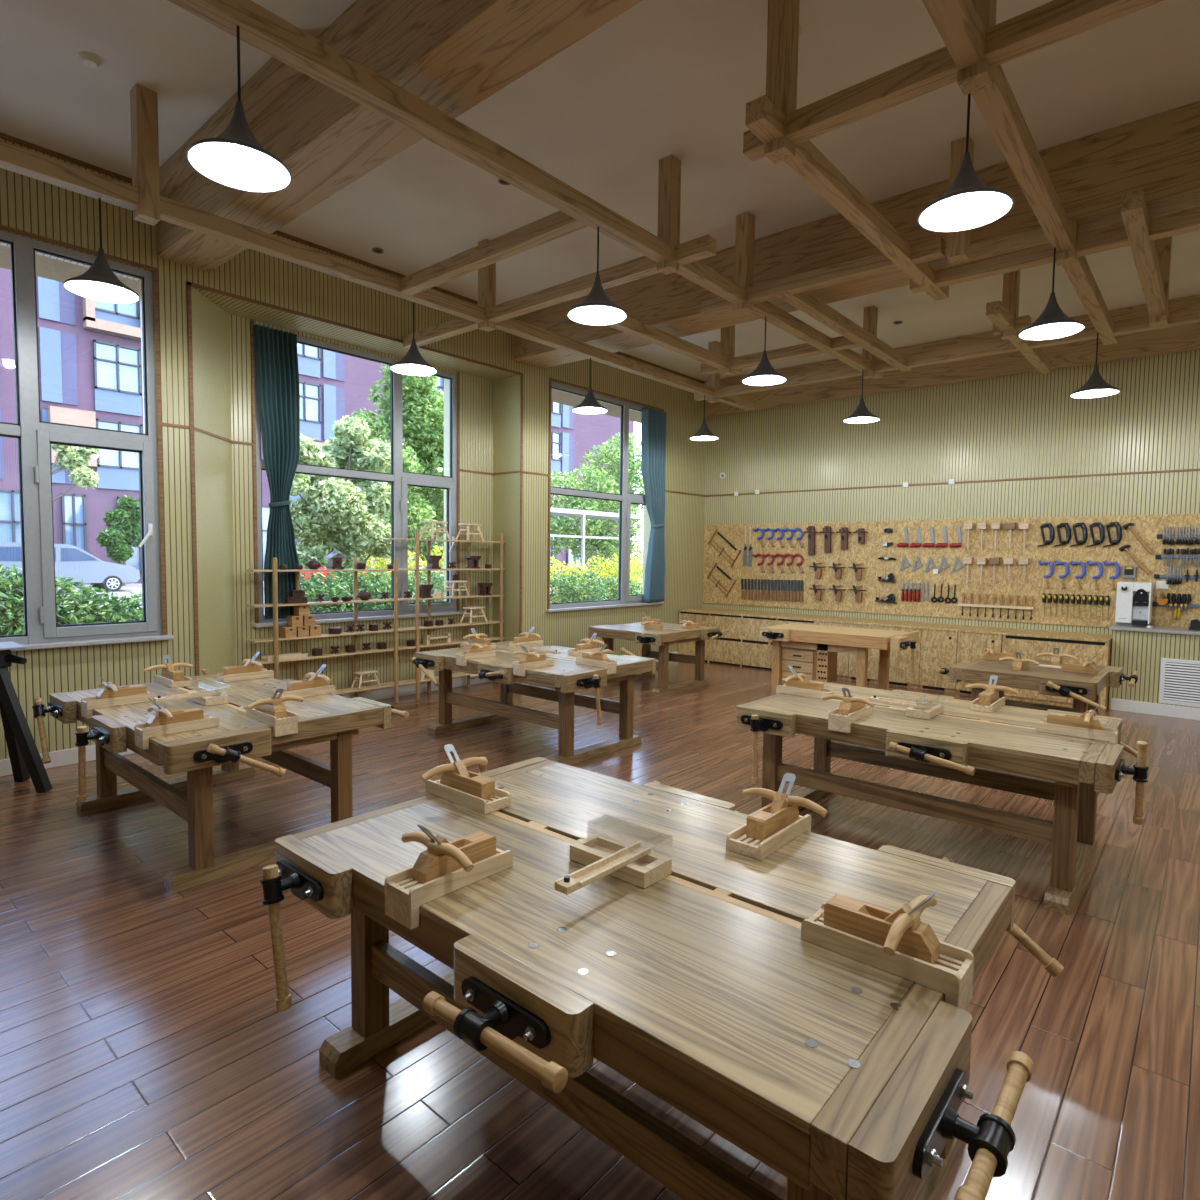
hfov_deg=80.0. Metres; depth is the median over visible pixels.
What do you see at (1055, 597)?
saw
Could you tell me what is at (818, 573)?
plane
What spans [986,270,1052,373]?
lattice
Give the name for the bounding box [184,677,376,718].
countertop
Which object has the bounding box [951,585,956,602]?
key
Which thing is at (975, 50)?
wooden ceiling beams
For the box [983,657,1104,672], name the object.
countertop
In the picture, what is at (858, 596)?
plane
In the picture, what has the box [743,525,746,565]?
saw
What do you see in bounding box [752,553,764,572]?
clamp
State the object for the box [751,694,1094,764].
countertop
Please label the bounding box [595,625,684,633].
countertop
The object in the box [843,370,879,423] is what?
pendant lamp
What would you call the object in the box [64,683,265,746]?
countertop
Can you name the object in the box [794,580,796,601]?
chisel
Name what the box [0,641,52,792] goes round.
stand
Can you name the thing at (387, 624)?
cross
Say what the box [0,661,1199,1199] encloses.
floor
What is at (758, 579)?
chisel
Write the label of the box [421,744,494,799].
plane
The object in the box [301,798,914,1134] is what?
countertop
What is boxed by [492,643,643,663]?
countertop
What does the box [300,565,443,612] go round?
hedge
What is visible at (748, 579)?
chisel
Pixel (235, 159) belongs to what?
pendant lamp
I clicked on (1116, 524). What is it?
clamp
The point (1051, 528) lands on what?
clamp
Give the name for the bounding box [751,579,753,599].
chisel
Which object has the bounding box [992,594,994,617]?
tool
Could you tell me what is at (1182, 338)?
beam
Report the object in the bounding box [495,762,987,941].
countertop
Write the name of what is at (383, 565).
bush
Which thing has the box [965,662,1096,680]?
countertop
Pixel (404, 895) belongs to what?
trough
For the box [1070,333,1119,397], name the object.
pendant lamp
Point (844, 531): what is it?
plane
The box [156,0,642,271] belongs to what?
beam
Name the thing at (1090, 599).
saw
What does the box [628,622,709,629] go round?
countertop
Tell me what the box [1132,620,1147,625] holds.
drip tray
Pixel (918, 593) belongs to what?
chisel
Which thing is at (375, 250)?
recessed light
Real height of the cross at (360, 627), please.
0.088 m
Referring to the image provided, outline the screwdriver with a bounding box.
[1177,604,1179,618]
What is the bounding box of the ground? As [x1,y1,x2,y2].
[11,567,642,614]
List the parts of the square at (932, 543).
handle, blade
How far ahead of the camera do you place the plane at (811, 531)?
10.77 m
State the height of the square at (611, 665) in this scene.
0.103 m
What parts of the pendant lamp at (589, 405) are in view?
lamp shade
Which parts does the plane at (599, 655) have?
horn handle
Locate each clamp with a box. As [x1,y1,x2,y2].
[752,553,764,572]
[753,528,764,546]
[762,528,774,546]
[762,553,773,572]
[772,528,784,546]
[772,553,783,572]
[781,528,793,547]
[781,553,793,572]
[791,528,803,547]
[791,553,803,572]
[1038,523,1054,546]
[1038,560,1053,587]
[1054,523,1070,546]
[1054,561,1068,588]
[1070,522,1087,546]
[1070,560,1085,588]
[1087,522,1104,546]
[1087,561,1102,589]
[1103,522,1121,546]
[1103,561,1119,589]
[1189,619,1199,630]
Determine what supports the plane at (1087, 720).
on the trough at (1108, 734)
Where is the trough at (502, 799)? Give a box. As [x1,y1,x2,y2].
[425,780,510,813]
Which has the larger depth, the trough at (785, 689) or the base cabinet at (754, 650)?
the base cabinet at (754, 650)
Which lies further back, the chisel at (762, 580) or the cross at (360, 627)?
the chisel at (762, 580)
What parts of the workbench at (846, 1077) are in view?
vise handle, vise plate, leg, vise handle, vise handle, vise plate, leg, vise plate, leg, vise handle, vise handle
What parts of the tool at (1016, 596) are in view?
handle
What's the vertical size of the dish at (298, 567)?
0.050 m
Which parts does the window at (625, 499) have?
sill, sash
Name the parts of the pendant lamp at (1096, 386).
lamp shade, cord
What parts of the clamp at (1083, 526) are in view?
clamp frame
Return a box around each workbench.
[32,669,408,892]
[260,757,1063,1199]
[412,641,655,764]
[585,622,728,695]
[736,678,1148,914]
[759,623,918,695]
[935,657,1138,714]
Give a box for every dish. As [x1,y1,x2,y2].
[279,565,286,569]
[295,565,302,569]
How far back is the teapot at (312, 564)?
7.21 m
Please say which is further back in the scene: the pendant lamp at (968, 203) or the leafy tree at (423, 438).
the leafy tree at (423, 438)
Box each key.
[931,584,936,602]
[938,584,943,602]
[945,585,950,603]
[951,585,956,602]
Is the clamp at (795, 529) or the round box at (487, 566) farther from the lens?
the clamp at (795, 529)
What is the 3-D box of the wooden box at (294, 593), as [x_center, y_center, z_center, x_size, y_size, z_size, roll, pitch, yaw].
[-3.035,-0.066,7.106,0.074,0.065,0.070,4,5,41]
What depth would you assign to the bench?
8.40 m
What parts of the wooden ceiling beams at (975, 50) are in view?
hanging post, hanging post, hanging post, hanging post, hanging post, hanging post, hanging post, hanging post, hanging post, hanging post, hanging post, hanging post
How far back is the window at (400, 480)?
8.16 m
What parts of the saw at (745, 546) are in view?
blade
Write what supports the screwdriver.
hanging from the board
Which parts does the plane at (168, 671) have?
horn handle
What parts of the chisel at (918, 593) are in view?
handle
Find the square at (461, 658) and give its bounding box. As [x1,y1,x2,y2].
[456,651,494,665]
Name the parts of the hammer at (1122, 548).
handle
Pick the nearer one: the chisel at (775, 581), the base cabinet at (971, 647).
the base cabinet at (971, 647)
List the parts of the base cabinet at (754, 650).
panel, door, door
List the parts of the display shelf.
post, post, post, post, post, post, post, post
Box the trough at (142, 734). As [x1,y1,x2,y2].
[134,714,218,749]
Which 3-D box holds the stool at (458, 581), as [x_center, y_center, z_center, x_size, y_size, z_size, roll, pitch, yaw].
[-1.735,-0.135,8.608,0.192,0.193,0.301,3,4,35]
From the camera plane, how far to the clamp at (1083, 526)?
8.56 m
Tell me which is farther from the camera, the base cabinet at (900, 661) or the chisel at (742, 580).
the chisel at (742, 580)
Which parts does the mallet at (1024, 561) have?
handle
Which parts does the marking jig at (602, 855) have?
arm knob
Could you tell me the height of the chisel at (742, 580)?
0.331 m
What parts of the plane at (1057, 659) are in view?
horn handle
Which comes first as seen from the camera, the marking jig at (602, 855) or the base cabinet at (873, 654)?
the marking jig at (602, 855)
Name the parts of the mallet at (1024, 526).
handle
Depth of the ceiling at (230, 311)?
7.44 m
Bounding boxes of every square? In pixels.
[456,651,494,665]
[513,659,553,675]
[576,658,616,674]
[897,527,908,546]
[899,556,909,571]
[909,527,921,547]
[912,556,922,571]
[922,526,934,546]
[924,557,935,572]
[935,526,947,547]
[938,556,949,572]
[949,526,961,547]
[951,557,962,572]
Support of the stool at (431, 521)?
on the display shelf
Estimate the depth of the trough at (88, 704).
4.12 m
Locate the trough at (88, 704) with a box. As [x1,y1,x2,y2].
[81,690,155,718]
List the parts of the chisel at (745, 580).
blade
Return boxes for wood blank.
[1038,664,1060,668]
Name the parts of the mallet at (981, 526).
handle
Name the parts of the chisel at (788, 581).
blade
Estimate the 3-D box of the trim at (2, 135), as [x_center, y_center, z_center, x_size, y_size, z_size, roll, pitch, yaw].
[-3.106,-1.088,6.835,0.530,4.560,14.330,4,5,41]
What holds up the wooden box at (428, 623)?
on the display shelf
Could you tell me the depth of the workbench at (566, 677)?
6.17 m
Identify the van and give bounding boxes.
[0,542,139,591]
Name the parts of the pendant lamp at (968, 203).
bulb, lamp shade, cord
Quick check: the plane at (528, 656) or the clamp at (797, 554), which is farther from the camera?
the clamp at (797, 554)
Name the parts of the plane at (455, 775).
horn handle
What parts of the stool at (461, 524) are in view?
leg, seat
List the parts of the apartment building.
facade panel, facade panel, facade panel, facade panel, facade panel, facade panel, facade panel, facade panel, facade panel, facade panel, facade panel, facade panel, facade panel, facade panel, facade panel, facade panel, facade panel, facade panel, facade panel, facade panel, facade panel, facade panel, facade panel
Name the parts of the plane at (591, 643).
horn handle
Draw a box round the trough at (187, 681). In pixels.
[154,675,191,687]
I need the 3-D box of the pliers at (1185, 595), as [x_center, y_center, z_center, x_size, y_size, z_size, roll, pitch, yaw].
[6.495,0.027,7.975,0.090,0.196,0.035,4,5,41]
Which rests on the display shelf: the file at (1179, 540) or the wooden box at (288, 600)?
the wooden box at (288, 600)
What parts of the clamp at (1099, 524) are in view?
clamp frame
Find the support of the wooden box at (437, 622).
on the display shelf
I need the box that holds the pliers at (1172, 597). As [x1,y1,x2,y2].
[1171,593,1180,609]
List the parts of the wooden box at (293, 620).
lid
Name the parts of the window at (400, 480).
sill, sash, handle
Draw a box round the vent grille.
[1159,658,1199,706]
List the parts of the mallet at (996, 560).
handle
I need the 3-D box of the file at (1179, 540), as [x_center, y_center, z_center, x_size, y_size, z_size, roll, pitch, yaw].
[6.467,-0.721,7.967,0.023,0.184,0.023,-1,4,-27]
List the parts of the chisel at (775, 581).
blade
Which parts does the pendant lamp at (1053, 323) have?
bulb, lamp shade, cord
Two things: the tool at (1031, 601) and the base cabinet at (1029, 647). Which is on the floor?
the base cabinet at (1029, 647)
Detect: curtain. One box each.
[253,324,300,618]
[641,407,665,601]
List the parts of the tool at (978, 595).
handle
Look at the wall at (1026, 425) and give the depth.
9.33 m
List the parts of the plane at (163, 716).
horn handle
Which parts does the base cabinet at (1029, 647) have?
panel, panel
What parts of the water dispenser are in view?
control panel, frame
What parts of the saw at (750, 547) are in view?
blade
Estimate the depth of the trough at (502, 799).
2.56 m
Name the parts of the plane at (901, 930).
horn handle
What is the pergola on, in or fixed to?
on the ground
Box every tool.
[961,593,964,615]
[969,593,971,615]
[977,593,979,616]
[984,594,987,616]
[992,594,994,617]
[999,594,1002,617]
[1007,595,1010,618]
[1015,595,1017,618]
[1022,596,1025,619]
[1030,596,1033,619]
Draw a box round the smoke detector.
[79,51,100,67]
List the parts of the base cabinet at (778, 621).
door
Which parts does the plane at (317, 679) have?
horn handle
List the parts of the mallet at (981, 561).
handle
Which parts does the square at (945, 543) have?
handle, blade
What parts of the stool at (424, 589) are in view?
leg, seat, leg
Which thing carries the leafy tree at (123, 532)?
on the ground
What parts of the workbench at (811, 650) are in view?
vise handle, vise plate, leg, drawer, drawer, drawer, rail, leg, leg, vise plate, vise handle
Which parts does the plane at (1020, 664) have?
horn handle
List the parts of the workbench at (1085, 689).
vise handle, leg, leg, vise plate, vise handle, leg, leg, vise plate, vise handle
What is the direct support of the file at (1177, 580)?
hanging from the board
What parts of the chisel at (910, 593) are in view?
handle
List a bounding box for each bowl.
[330,597,339,601]
[340,597,350,601]
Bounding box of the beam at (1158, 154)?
[513,101,1199,368]
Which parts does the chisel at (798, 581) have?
blade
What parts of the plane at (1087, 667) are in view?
horn handle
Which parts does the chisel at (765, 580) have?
blade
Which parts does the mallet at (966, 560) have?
handle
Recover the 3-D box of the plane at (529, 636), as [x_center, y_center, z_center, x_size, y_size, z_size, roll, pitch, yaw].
[-0.745,0.352,7.096,0.299,0.154,0.240,4,5,41]
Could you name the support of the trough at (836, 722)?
on the workbench at (1006, 739)
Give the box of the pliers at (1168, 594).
[1167,593,1175,610]
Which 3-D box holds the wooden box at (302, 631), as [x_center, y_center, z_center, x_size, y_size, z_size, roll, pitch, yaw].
[-3.002,0.313,7.173,0.116,0.104,0.112,4,5,41]
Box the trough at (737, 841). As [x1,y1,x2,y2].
[726,814,810,859]
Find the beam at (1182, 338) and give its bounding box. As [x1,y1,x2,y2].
[703,294,1199,416]
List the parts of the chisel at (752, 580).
blade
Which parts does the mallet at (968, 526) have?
handle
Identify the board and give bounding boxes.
[703,514,1199,627]
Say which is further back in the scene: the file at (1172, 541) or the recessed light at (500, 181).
the file at (1172, 541)
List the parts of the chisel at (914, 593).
handle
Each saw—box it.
[707,563,735,596]
[708,529,740,567]
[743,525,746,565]
[748,526,751,565]
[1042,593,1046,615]
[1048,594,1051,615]
[1053,594,1057,616]
[1059,594,1063,616]
[1065,594,1069,617]
[1071,594,1075,617]
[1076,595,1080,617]
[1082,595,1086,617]
[1088,595,1092,618]
[1094,595,1098,618]
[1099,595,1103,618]
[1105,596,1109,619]
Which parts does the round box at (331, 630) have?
box lid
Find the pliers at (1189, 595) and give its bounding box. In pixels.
[1181,594,1190,610]
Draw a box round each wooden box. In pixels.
[280,626,296,637]
[284,597,293,603]
[287,615,302,626]
[290,590,298,596]
[294,597,300,603]
[294,605,309,615]
[296,626,308,636]
[298,590,304,596]
[301,596,306,602]
[303,615,314,625]
[309,624,320,635]
[312,648,321,655]
[345,645,354,652]
[369,624,377,630]
[377,642,386,648]
[407,640,414,645]
[424,620,432,626]
[435,620,443,625]
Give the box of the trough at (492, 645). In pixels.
[463,642,495,648]
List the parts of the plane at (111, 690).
horn handle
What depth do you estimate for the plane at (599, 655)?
5.87 m
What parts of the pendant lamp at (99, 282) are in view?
cord, lamp shade, bulb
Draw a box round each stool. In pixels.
[351,670,380,689]
[419,520,450,539]
[419,584,433,597]
[425,555,441,568]
[442,580,469,596]
[456,523,483,540]
[460,606,487,623]
[465,556,480,568]
[477,583,492,595]
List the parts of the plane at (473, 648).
horn handle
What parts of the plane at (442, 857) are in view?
horn handle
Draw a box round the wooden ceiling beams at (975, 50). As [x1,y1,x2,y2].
[0,0,1199,410]
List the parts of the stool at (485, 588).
leg, seat, leg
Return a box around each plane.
[96,674,146,699]
[144,655,192,681]
[146,698,203,727]
[223,652,262,675]
[247,688,303,717]
[287,664,330,690]
[401,824,495,883]
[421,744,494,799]
[460,637,489,653]
[462,628,489,645]
[513,645,545,664]
[514,627,540,643]
[576,633,604,650]
[582,644,613,661]
[641,617,662,629]
[642,612,659,623]
[680,616,700,628]
[742,773,827,840]
[784,665,823,690]
[803,526,817,554]
[809,562,824,577]
[809,584,824,600]
[819,526,833,552]
[822,687,874,714]
[824,890,939,963]
[829,563,845,578]
[829,585,845,600]
[836,527,851,548]
[849,563,865,579]
[849,585,865,601]
[853,528,868,542]
[875,593,896,602]
[878,573,895,582]
[882,542,892,545]
[884,528,892,532]
[966,675,1018,705]
[982,642,1012,660]
[999,652,1038,670]
[1037,648,1075,664]
[1047,703,1102,730]
[1061,655,1097,673]
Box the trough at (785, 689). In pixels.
[776,684,832,698]
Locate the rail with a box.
[958,603,1033,609]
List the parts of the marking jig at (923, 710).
sliding arm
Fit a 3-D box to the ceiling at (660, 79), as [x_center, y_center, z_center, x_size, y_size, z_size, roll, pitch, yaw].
[0.883,-3.179,3.268,11.650,0.150,14.730,4,5,41]
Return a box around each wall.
[0,138,706,759]
[229,314,492,694]
[703,349,1199,634]
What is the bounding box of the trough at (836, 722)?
[828,706,872,732]
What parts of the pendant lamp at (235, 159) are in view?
lamp shade, cord, bulb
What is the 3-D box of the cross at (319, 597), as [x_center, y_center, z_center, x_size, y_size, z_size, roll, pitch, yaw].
[-2.865,-0.020,7.309,0.088,0.088,0.094,0,4,-19]
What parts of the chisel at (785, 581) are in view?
blade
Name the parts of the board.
board panel, board panel, board panel, magnetic strip, magnetic strip, magnetic strip, magnetic strip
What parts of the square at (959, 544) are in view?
handle, blade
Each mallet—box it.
[963,557,972,582]
[964,523,973,549]
[977,523,986,549]
[977,558,986,583]
[989,557,1000,583]
[991,523,1000,549]
[1003,558,1013,583]
[1004,522,1015,549]
[1019,523,1029,549]
[1019,558,1029,583]
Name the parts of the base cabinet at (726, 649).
panel, door, door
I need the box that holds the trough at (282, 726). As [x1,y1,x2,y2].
[246,708,297,736]
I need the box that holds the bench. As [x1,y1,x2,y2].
[423,633,450,644]
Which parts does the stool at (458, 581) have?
seat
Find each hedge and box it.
[0,564,142,635]
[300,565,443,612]
[550,553,642,602]
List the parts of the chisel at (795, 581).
blade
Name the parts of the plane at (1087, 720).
horn handle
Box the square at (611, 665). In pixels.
[576,658,616,674]
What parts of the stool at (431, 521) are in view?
leg, leg, seat, leg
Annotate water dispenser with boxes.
[1115,581,1153,627]
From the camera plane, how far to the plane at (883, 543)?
10.05 m
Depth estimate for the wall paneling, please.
7.84 m
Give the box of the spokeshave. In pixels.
[878,557,895,559]
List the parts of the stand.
leg, clamp knob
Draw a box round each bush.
[357,545,443,608]
[550,570,641,602]
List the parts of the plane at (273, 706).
horn handle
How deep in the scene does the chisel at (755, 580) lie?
11.46 m
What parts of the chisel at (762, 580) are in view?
blade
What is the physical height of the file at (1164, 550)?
0.205 m
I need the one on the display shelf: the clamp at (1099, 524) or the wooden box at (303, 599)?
the wooden box at (303, 599)
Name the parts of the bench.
leg, seat, leg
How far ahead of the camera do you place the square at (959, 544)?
9.47 m
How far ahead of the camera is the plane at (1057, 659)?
6.26 m
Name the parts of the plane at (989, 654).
horn handle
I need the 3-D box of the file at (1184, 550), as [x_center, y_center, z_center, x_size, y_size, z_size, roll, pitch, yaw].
[6.500,-0.471,7.952,0.023,0.195,0.023,-1,4,-27]
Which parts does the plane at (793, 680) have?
horn handle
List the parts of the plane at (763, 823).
horn handle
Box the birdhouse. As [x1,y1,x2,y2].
[324,548,346,569]
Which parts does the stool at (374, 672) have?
leg, seat, leg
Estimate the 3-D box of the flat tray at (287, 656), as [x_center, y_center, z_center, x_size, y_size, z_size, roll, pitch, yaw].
[-3.115,0.561,7.065,0.140,0.040,0.400,4,5,41]
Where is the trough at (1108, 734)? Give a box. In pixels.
[1036,719,1117,743]
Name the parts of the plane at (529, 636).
horn handle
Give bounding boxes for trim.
[0,132,703,675]
[0,245,641,422]
[162,422,1199,496]
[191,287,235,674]
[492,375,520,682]
[1110,624,1199,635]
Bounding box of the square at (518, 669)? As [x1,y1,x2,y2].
[513,659,553,675]
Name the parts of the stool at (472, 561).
leg, seat, leg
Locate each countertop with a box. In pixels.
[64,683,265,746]
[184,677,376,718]
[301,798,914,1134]
[424,648,596,676]
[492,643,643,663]
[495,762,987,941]
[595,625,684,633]
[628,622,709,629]
[679,608,1112,641]
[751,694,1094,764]
[767,623,908,641]
[824,682,1108,727]
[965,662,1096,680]
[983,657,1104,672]
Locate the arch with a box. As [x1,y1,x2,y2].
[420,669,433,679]
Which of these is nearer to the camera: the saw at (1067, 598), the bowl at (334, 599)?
the bowl at (334, 599)
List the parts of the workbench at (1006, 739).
vise handle, vise plate, leg, leg, vise plate, vise handle, leg, leg, vise plate, vise handle, vise handle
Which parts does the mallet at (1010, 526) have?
handle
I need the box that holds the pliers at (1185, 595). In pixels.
[1177,594,1186,610]
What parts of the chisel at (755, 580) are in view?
blade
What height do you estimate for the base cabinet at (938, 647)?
0.775 m
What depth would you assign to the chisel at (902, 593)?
9.95 m
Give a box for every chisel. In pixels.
[741,579,743,598]
[744,579,746,598]
[748,579,749,598]
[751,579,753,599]
[754,579,756,599]
[758,579,759,599]
[761,579,763,599]
[764,579,766,599]
[768,580,769,599]
[771,580,772,600]
[774,580,776,600]
[777,580,779,600]
[781,580,782,600]
[784,580,786,600]
[787,580,789,600]
[791,580,792,600]
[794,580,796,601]
[797,580,799,601]
[801,580,802,601]
[901,583,903,600]
[905,583,907,600]
[909,583,911,601]
[913,583,915,601]
[917,583,919,601]
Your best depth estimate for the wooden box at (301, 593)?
7.13 m
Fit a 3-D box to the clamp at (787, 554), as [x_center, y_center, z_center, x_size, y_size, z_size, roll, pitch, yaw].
[2.907,-0.570,11.071,0.221,0.310,0.039,4,5,41]
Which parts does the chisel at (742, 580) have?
blade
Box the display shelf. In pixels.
[245,529,504,702]
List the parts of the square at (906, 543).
handle, blade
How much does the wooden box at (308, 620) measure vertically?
0.104 m
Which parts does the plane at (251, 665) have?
horn handle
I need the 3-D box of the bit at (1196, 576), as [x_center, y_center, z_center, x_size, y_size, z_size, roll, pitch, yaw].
[6.586,-0.268,7.887,0.042,0.135,0.044,4,5,41]
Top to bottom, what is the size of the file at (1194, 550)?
0.205 m
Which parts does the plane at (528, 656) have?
horn handle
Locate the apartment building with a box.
[0,267,633,583]
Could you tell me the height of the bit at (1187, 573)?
0.135 m
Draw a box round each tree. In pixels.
[51,444,99,501]
[95,494,140,585]
[289,415,390,585]
[337,364,443,566]
[550,432,643,585]
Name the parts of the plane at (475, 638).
horn handle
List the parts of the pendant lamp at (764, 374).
lamp shade, bulb, cord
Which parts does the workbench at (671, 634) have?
leg, vise handle, vise plate, leg, leg, leg, vise handle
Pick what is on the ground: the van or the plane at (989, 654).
the van
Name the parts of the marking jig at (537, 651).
sliding arm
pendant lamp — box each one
[63,198,139,303]
[186,25,291,192]
[390,302,436,375]
[567,227,626,325]
[572,358,607,413]
[689,395,718,440]
[742,316,786,385]
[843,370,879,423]
[917,93,1013,231]
[1018,247,1084,339]
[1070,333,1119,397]
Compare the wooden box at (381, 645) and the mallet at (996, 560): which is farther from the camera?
the mallet at (996, 560)
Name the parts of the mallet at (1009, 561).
handle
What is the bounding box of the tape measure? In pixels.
[1157,593,1167,604]
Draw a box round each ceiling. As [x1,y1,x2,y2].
[0,0,1199,381]
[217,305,501,380]
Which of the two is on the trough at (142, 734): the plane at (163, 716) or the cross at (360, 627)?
the plane at (163, 716)
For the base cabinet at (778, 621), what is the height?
0.775 m
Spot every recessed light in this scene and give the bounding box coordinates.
[372,248,383,253]
[498,178,509,184]
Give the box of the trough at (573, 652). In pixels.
[568,648,600,655]
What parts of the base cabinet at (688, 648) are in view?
door, door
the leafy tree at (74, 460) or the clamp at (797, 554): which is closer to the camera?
the clamp at (797, 554)
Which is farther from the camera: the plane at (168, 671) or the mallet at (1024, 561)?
the mallet at (1024, 561)
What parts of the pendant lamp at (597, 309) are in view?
lamp shade, bulb, cord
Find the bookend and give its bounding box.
[431,589,440,596]
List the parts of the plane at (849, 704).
horn handle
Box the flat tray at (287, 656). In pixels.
[261,652,307,660]
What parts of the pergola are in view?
post, rail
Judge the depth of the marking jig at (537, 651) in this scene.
6.30 m
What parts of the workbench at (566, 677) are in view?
vise handle, vise plate, leg, vise handle, vise plate, leg, leg, vise plate, vise handle, leg, vise handle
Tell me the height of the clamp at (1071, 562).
0.348 m
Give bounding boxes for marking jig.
[153,689,228,705]
[514,648,559,657]
[554,833,671,894]
[869,695,943,719]
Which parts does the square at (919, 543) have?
handle, blade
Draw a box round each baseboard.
[0,651,677,776]
[1111,698,1199,720]
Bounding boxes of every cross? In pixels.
[315,594,324,601]
[331,646,338,652]
[346,625,354,631]
[356,624,364,631]
[362,643,370,649]
[380,592,388,598]
[383,621,391,629]
[404,591,411,597]
[448,618,454,623]
[449,562,455,568]
[452,574,458,580]
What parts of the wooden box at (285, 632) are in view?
lid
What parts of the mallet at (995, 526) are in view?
handle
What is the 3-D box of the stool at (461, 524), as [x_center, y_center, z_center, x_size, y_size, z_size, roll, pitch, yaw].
[-1.588,-0.825,8.726,0.209,0.211,0.329,3,4,29]
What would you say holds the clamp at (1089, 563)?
attached to the board
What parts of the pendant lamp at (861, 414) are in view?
lamp shade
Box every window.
[0,230,172,650]
[252,324,463,627]
[546,382,663,611]
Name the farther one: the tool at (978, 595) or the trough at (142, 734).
the tool at (978, 595)
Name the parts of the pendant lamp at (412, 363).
lamp shade, cord, bulb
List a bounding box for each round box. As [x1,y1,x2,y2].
[328,627,341,633]
[355,563,365,568]
[485,564,490,568]
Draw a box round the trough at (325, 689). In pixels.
[273,685,334,696]
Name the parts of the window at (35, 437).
sill, sash, handle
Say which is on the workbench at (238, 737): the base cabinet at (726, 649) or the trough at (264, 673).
the trough at (264, 673)
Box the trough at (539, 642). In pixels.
[509,640,542,647]
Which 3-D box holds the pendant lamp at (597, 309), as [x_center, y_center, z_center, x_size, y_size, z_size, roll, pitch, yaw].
[-0.015,-2.155,4.688,0.396,0.569,0.396,4,5,41]
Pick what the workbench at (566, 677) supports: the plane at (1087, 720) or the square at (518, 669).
the square at (518, 669)
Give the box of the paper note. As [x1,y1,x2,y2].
[1156,581,1168,588]
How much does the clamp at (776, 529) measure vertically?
0.310 m
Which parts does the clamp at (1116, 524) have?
clamp frame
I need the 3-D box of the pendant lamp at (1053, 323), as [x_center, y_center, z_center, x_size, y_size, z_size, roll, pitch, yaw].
[3.142,-2.151,4.957,0.396,0.569,0.396,4,5,41]
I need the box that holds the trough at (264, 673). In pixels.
[217,668,273,681]
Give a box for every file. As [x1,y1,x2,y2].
[922,581,923,600]
[927,582,928,600]
[1163,549,1165,566]
[1165,527,1167,543]
[1171,526,1173,544]
[1175,526,1177,543]
[1176,549,1178,566]
[1176,566,1178,583]
[1178,527,1180,543]
[1183,549,1185,565]
[1186,548,1188,567]
[1187,525,1190,544]
[1190,526,1192,544]
[1193,548,1195,566]
[1194,527,1196,543]
[1197,526,1199,544]
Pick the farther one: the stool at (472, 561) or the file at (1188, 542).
the stool at (472, 561)
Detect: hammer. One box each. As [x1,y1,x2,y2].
[1118,544,1150,574]
[1122,523,1153,553]
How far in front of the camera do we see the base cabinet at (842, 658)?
9.86 m
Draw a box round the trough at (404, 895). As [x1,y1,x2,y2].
[385,848,512,929]
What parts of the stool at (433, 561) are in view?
seat, leg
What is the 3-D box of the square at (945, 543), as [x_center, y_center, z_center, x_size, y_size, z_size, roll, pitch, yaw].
[4.589,-0.847,9.596,0.157,0.287,0.045,4,5,41]
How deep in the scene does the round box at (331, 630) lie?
7.40 m
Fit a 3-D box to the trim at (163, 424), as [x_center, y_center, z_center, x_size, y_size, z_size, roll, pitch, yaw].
[2.908,-1.348,5.657,11.130,0.025,8.210,4,5,41]
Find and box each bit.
[1185,570,1189,581]
[1194,570,1198,581]
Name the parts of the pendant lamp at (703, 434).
lamp shade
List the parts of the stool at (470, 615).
seat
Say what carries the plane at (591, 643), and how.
on the trough at (573, 652)
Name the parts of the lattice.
hanging post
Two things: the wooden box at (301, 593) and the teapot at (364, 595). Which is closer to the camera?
the wooden box at (301, 593)
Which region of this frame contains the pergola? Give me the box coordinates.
[550,507,643,575]
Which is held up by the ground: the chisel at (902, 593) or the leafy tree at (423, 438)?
the leafy tree at (423, 438)
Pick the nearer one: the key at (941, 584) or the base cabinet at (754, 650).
the key at (941, 584)
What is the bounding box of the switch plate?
[949,479,954,484]
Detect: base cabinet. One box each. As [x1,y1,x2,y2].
[678,611,708,661]
[708,614,740,665]
[740,616,775,669]
[776,618,813,653]
[814,621,849,679]
[848,624,880,683]
[879,626,921,687]
[919,629,957,692]
[955,632,1002,694]
[1002,635,1111,711]
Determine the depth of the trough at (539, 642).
7.04 m
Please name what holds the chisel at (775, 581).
attached to the board
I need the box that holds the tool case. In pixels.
[1122,565,1136,577]
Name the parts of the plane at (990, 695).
horn handle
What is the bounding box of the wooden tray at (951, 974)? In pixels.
[801,902,973,1009]
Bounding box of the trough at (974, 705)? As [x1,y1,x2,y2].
[970,697,1004,712]
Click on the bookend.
(437, 593)
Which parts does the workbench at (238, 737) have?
vise handle, vise plate, vise handle, vise plate, leg, leg, vise handle, vise plate, leg, vise handle, leg, vise handle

